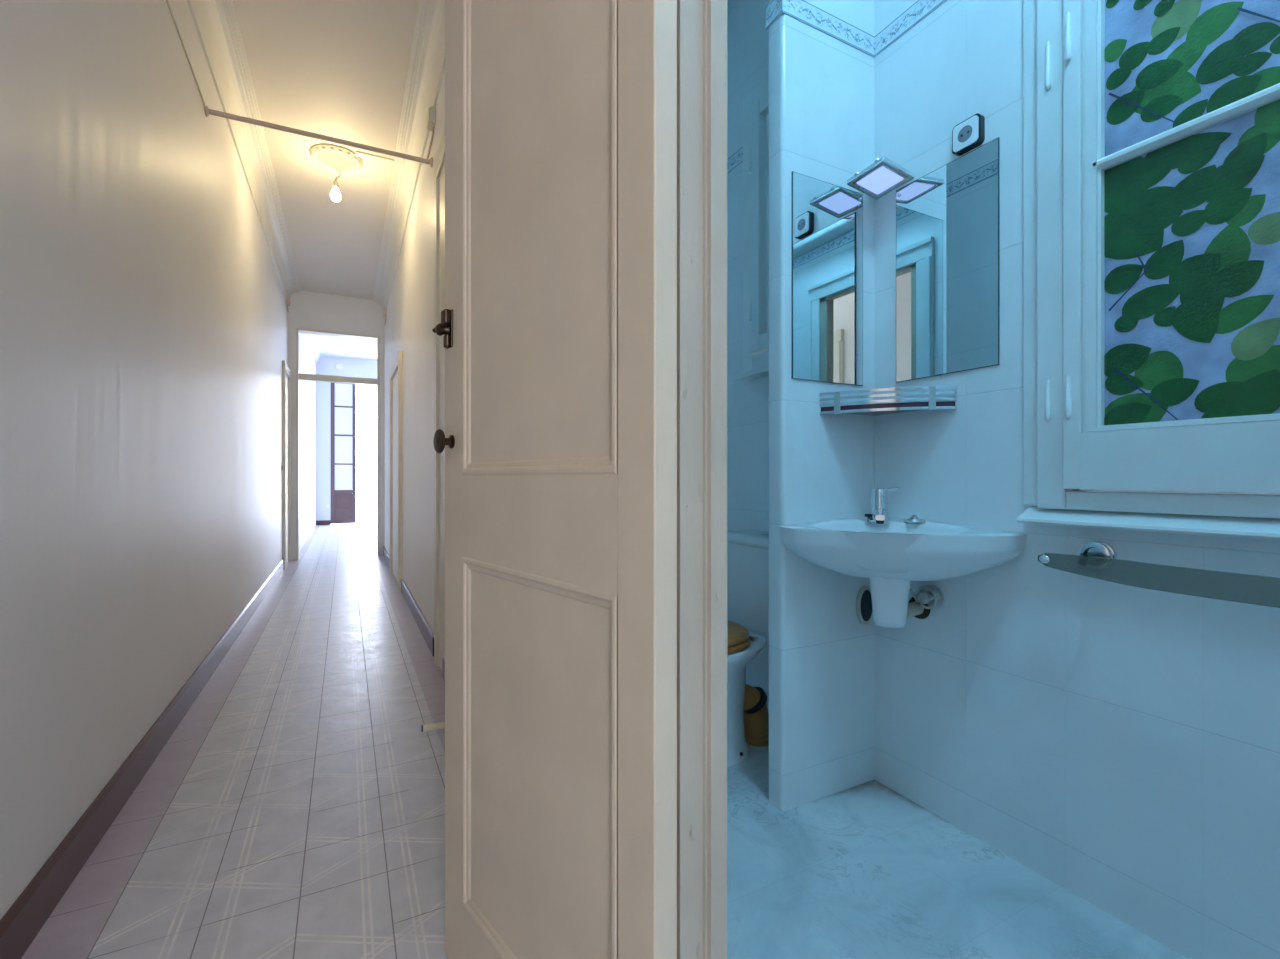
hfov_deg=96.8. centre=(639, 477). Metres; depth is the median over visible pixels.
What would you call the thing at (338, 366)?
air vent
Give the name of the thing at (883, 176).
wall lamp
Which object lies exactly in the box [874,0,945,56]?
tile border
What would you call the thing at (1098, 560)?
glass shelf
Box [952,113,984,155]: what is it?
wall socket
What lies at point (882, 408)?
corner shelf
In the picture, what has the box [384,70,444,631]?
wall
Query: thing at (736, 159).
tile border
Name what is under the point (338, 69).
ceiling
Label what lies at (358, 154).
channel
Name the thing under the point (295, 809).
floor
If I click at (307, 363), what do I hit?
wall
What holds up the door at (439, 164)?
in the wall at (409, 324)
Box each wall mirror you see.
[792,171,862,385]
[896,137,999,382]
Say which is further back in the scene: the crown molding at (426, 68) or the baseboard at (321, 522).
the baseboard at (321, 522)
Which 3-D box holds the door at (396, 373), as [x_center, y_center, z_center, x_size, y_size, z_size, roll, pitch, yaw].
[-2.383,-0.060,5.534,0.034,2.120,1.180,0,0,-27]
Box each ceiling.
[233,0,418,299]
[321,335,376,359]
[727,0,739,15]
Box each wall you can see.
[0,0,287,919]
[288,291,383,559]
[299,333,315,551]
[316,356,376,520]
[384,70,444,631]
[727,0,1279,958]
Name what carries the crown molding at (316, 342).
attached to the wall at (307, 363)
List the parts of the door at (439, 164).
casing, head casing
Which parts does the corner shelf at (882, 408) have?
post, shelf plate, rail, rail, rail, rail, post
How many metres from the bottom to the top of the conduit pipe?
0.072 m
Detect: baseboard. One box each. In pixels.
[0,559,283,958]
[316,520,330,524]
[383,546,444,680]
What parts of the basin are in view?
bowl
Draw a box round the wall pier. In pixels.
[769,0,873,810]
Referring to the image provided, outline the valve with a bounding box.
[910,585,943,608]
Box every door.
[282,360,290,568]
[331,382,355,523]
[389,351,402,590]
[432,0,676,958]
[434,126,444,669]
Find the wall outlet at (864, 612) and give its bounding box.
[856,586,872,624]
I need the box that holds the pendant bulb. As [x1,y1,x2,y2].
[330,168,340,201]
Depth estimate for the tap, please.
1.69 m
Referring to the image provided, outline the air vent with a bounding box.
[335,363,342,369]
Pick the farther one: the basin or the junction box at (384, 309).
the junction box at (384, 309)
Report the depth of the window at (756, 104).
2.35 m
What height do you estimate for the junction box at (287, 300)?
0.110 m
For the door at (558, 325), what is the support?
in the wall
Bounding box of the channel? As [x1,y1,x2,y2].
[356,151,393,161]
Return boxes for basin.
[779,517,1026,627]
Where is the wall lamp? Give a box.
[847,157,913,199]
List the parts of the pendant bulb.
bulb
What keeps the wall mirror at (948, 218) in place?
attached to the wall at (1119, 744)
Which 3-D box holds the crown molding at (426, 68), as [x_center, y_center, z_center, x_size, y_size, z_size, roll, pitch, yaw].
[-2.102,-2.192,4.880,0.136,0.215,5.600,0,0,-27]
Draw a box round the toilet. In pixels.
[727,530,768,767]
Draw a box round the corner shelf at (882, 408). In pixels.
[819,386,956,415]
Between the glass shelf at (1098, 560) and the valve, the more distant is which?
the valve
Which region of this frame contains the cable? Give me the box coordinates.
[166,0,205,105]
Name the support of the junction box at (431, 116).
attached to the wall at (409, 324)
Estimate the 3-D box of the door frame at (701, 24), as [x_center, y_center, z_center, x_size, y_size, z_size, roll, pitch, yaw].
[0.235,-0.113,0.471,0.098,2.225,0.870,0,0,-27]
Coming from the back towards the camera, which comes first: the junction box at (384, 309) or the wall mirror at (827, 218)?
the junction box at (384, 309)
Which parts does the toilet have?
seat lid, seat, bowl, tank, tank lid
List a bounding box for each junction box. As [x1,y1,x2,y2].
[286,299,289,312]
[383,308,386,324]
[426,107,435,158]
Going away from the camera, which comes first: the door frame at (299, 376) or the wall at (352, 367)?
the door frame at (299, 376)
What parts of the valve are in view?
handle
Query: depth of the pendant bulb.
4.06 m
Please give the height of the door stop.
0.037 m
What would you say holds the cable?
attached to the wall at (144, 313)
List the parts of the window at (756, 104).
sill, sash, panel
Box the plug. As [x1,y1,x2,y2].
[904,515,925,522]
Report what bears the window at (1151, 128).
in the wall at (1119, 744)
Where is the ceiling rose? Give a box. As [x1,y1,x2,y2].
[309,144,362,172]
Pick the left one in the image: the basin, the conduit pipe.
the conduit pipe
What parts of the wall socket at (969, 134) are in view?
plate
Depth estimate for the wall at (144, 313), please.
1.69 m
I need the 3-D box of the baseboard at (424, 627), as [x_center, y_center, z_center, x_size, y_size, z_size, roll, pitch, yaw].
[-2.048,0.944,4.908,0.016,0.112,5.600,0,0,-27]
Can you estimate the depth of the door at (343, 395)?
12.26 m
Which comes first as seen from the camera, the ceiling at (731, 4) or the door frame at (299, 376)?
the ceiling at (731, 4)
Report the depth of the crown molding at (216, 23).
3.47 m
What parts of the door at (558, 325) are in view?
knob, panel, panel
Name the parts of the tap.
spout, lever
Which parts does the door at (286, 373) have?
casing, head casing, casing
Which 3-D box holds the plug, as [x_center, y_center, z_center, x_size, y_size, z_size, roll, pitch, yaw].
[0.816,0.120,1.685,0.060,0.022,0.060,0,0,-27]
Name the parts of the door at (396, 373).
casing, head casing, casing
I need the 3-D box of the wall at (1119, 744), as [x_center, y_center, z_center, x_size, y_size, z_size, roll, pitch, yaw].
[1.118,-0.560,1.397,0.160,3.120,3.550,0,0,-27]
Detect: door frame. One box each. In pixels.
[296,328,379,559]
[677,0,726,958]
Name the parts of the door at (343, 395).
rail, rail, pane, pane, pane, pane, panel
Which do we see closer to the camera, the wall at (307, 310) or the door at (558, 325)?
the door at (558, 325)
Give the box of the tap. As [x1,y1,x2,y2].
[865,487,899,524]
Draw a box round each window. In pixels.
[734,76,768,380]
[1016,0,1279,539]
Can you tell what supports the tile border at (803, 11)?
attached to the wall pier
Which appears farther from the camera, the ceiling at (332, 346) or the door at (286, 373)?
the ceiling at (332, 346)
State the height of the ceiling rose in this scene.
0.080 m
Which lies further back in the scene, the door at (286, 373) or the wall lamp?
the door at (286, 373)
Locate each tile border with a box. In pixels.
[727,147,742,173]
[766,0,874,56]
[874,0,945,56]
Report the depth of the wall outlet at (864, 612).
1.84 m
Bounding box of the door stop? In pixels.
[421,722,444,731]
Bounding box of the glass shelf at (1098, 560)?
[1038,542,1279,607]
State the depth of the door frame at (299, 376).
7.17 m
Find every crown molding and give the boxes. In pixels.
[187,0,300,306]
[309,334,323,362]
[373,0,444,317]
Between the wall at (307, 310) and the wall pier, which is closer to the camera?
the wall pier
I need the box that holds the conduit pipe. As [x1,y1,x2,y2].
[204,105,432,166]
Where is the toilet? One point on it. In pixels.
(747, 550)
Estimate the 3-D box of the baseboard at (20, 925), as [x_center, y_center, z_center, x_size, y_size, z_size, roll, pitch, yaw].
[-1.621,0.944,1.806,0.016,0.112,9.900,0,0,-27]
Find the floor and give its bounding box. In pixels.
[21,521,1187,958]

